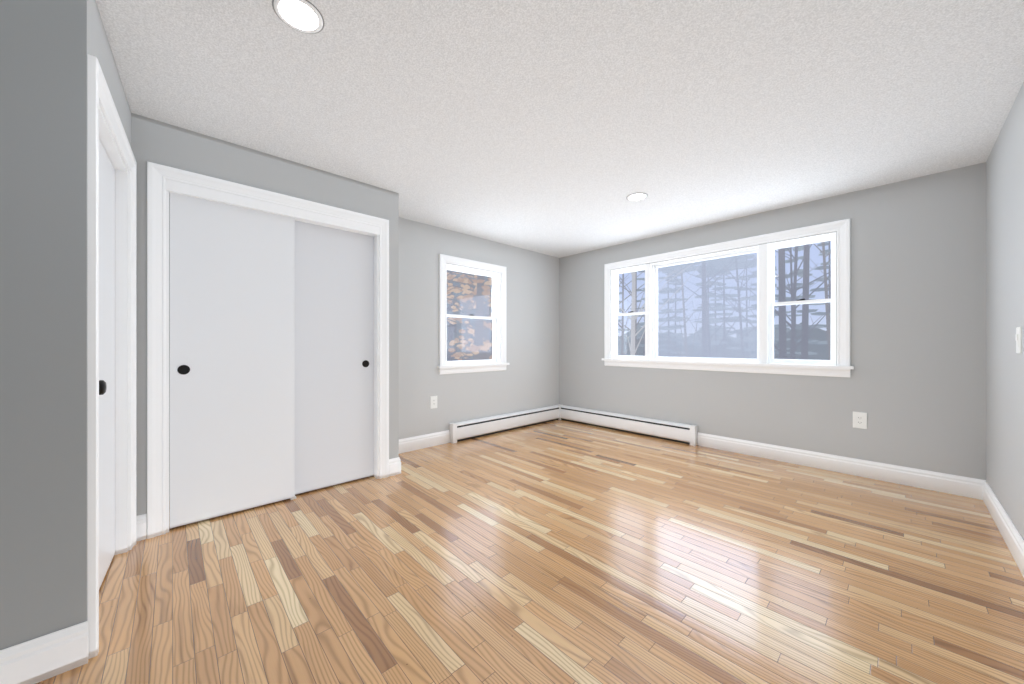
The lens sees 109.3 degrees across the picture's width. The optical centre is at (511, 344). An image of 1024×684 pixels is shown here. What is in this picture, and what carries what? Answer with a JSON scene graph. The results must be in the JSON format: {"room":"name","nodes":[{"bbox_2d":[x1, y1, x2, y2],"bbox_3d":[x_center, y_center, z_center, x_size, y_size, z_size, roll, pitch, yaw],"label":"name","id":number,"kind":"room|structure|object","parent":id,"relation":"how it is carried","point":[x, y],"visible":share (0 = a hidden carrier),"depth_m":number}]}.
{"room":"empty bedroom","nodes":[
{"label":"empty bedroom","id":0,"kind":"room"},
{"bbox_2d":[0,0,86,649],"bbox_3d":[-2.128,-0.099,0.770,1.620,2.410,0.140,0,0,-43],"label":"wall","id":1,"kind":"structure","parent":0,"point":[43,317],"depth_m":1.21},
{"bbox_2d":[0,621,87,683],"bbox_3d":[-2.011,1.036,0.772,1.454,0.140,0.016,0,0,-43],"label":"baseboard","id":2,"kind":"structure","parent":1,"relation":"attached to","point":[42,658],"depth_m":1.20},
{"bbox_2d":[87,0,130,145],"bbox_3d":[-1.866,-0.099,1.611,0.190,2.410,1.012,0,0,-43],"label":"wall","id":3,"kind":"structure","parent":0,"point":[99,47],"depth_m":1.53},
{"bbox_2d":[99,139,114,588],"bbox_3d":[-1.841,0.086,1.617,0.104,2.015,0.765,0,0,-43],"label":"door","id":4,"kind":"structure","parent":3,"relation":"in","point":[106,361],"depth_m":1.74},
{"bbox_2d":[87,54,136,658],"bbox_3d":[-1.845,0.042,1.608,0.207,2.129,0.968,0,0,-43],"label":"door frame","id":5,"kind":"structure","parent":3,"relation":"attached to","point":[105,125],"depth_m":1.82},
{"bbox_2d":[131,113,398,515],"bbox_3d":[-1.655,-0.099,2.586,1.730,2.410,0.140,0,0,-43],"label":"wall","id":6,"kind":"structure","parent":0,"point":[160,142],"depth_m":2.36},
{"bbox_2d":[170,192,294,527],"bbox_3d":[-1.810,0.085,2.398,0.653,2.018,0.038,0,0,-43],"label":"door","id":7,"kind":"structure","parent":6,"relation":"in","point":[232,358],"depth_m":2.36},
{"bbox_2d":[147,161,388,538],"bbox_3d":[-1.608,0.029,2.616,1.434,2.153,0.159,0,0,-43],"label":"trim","id":8,"kind":"structure","parent":6,"relation":"attached to","point":[163,181],"depth_m":2.16},
{"bbox_2d":[295,220,373,494],"bbox_3d":[-1.401,0.085,2.844,0.633,2.018,0.038,0,0,-43],"label":"door","id":9,"kind":"structure","parent":6,"relation":"in","point":[334,356],"depth_m":2.83},
{"bbox_2d":[389,450,400,474],"bbox_3d":[-1.141,1.036,3.315,0.015,0.140,0.535,0,0,-43],"label":"baseboard","id":10,"kind":"structure","parent":6,"relation":"attached to","point":[395,463],"depth_m":3.09},
{"bbox_2d":[399,217,558,438],"bbox_3d":[-0.419,-0.099,4.493,2.960,2.410,0.140,0,0,-43],"label":"wall","id":11,"kind":"structure","parent":0,"point":[527,378],"depth_m":4.33},
{"bbox_2d":[399,430,449,452],"bbox_3d":[-1.027,1.036,3.819,0.870,0.140,0.016,0,0,-43],"label":"baseboard","id":12,"kind":"structure","parent":11,"relation":"attached to","point":[443,437],"depth_m":3.89},
{"bbox_2d":[430,396,436,408],"bbox_3d":[-0.856,0.629,3.983,0.088,0.136,0.008,0,0,-43],"label":"electrical outlet","id":13,"kind":"object","parent":11,"relation":"attached to","point":[433,401],"visible":1,"depth_m":3.98},
{"bbox_2d":[437,254,509,374],"bbox_3d":[-0.473,-0.340,4.403,1.038,1.338,0.182,0,0,-43],"label":"window","id":14,"kind":"structure","parent":11,"relation":"in","point":[494,300],"depth_m":4.41},
{"bbox_2d":[449,405,558,442],"bbox_3d":[-0.003,0.998,4.735,1.870,0.216,0.073,0,0,-43],"label":"heater","id":15,"kind":"object","parent":11,"relation":"attached to","point":[469,429],"visible":1,"depth_m":4.58},
{"bbox_2d":[36,420,1023,683],"bbox_3d":[-0.350,1.131,2.236,6.220,0.050,4.854,0,0,-43],"label":"floor","id":16,"kind":"structure","parent":0,"point":[560,552],"depth_m":1.71},
{"bbox_2d":[96,0,1023,257],"bbox_3d":[-0.350,-1.344,2.236,6.220,0.080,4.854,0,0,-43],"label":"ceiling","id":17,"kind":"structure","parent":0,"point":[559,128],"depth_m":1.91},
{"bbox_2d":[272,0,323,33],"bbox_3d":[-0.840,-1.300,1.433,0.179,0.006,0.179,0,0,-43],"label":"recessed light","id":18,"kind":"object","parent":17,"relation":"in","point":[304,16],"visible":1,"depth_m":1.43},
{"bbox_2d":[626,192,647,200],"bbox_3d":[1.099,-1.300,3.196,0.179,0.006,0.179,0,0,-43],"label":"recessed light","id":19,"kind":"object","parent":17,"relation":"in","point":[636,196],"visible":1,"depth_m":3.18},
{"bbox_2d":[559,162,985,479],"bbox_3d":[2.097,-0.099,4.069,0.140,2.410,4.194,0,0,-43],"label":"wall","id":20,"kind":"structure","parent":0,"point":[913,386],"depth_m":3.01},
{"bbox_2d":[558,404,696,445],"bbox_3d":[1.353,0.998,4.707,0.075,0.216,1.963,0,0,-43],"label":"heater","id":21,"kind":"object","parent":20,"relation":"attached to","point":[672,431],"visible":0.94,"depth_m":4.52},
{"bbox_2d":[602,219,853,376],"bbox_3d":[2.103,-0.400,4.021,0.182,1.358,2.459,0,0,-43],"label":"window","id":22,"kind":"structure","parent":20,"relation":"in","point":[772,303],"depth_m":3.72},
{"bbox_2d":[697,432,979,498],"bbox_3d":[2.697,1.036,3.312,0.015,0.140,1.902,0,0,-43],"label":"baseboard","id":23,"kind":"structure","parent":20,"relation":"attached to","point":[930,480],"depth_m":3.09},
{"bbox_2d":[853,412,866,428],"bbox_3d":[2.934,0.636,3.064,0.008,0.136,0.088,0,0,-43],"label":"electrical outlet","id":24,"kind":"object","parent":20,"relation":"attached to","point":[859,419],"visible":1,"depth_m":3.06},
{"bbox_2d":[986,82,1023,539],"bbox_3d":[1.258,-0.099,0.513,6.220,2.410,0.140,0,0,-43],"label":"wall","id":25,"kind":"structure","parent":0,"point":[1005,318],"depth_m":2.09},
{"bbox_2d":[980,479,1023,576],"bbox_3d":[1.205,1.036,0.570,5.939,0.140,0.016,0,0,-43],"label":"baseboard","id":26,"kind":"structure","parent":25,"relation":"attached to","point":[1012,538],"depth_m":2.06},
{"bbox_2d":[1016,327,1021,353],"bbox_3d":[2.588,-0.024,1.859,0.088,0.136,0.011,0,0,-43],"label":"light switch","id":27,"kind":"object","parent":25,"relation":"attached to","point":[1019,340],"visible":0.98,"depth_m":1.83},
{"label":"outside","id":28,"kind":"structure","parent":0,"visible":0},
{"bbox_2d":[618,322,827,359],"bbox_3d":[50.307,-0.288,77.460,24.795,13.556,270.717,0,0,-43],"label":"treeline","id":29,"kind":"object","parent":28,"point":[639,351],"depth_m":71.85},
{"bbox_3d":[37.511,4.156,62.393,260.000,0.100,280.000,0,0,-43],"label":"ground","id":30,"kind":"structure","parent":28,"visible":0},
{"bbox_2d":[447,270,492,360],"bbox_3d":[-3.535,-5.765,31.858,69.423,26.257,39.829,0,0,-43],"label":"tree","id":31,"kind":"object","parent":30,"relation":"on","point":[484,313],"depth_m":12.38},
{"bbox_2d":[618,241,830,359],"bbox_3d":[18.165,-11.535,40.335,60.335,31.293,37.210,0,0,-43],"label":"tree","id":32,"kind":"object","parent":30,"relation":"on","point":[783,307],"depth_m":19.24}
]}

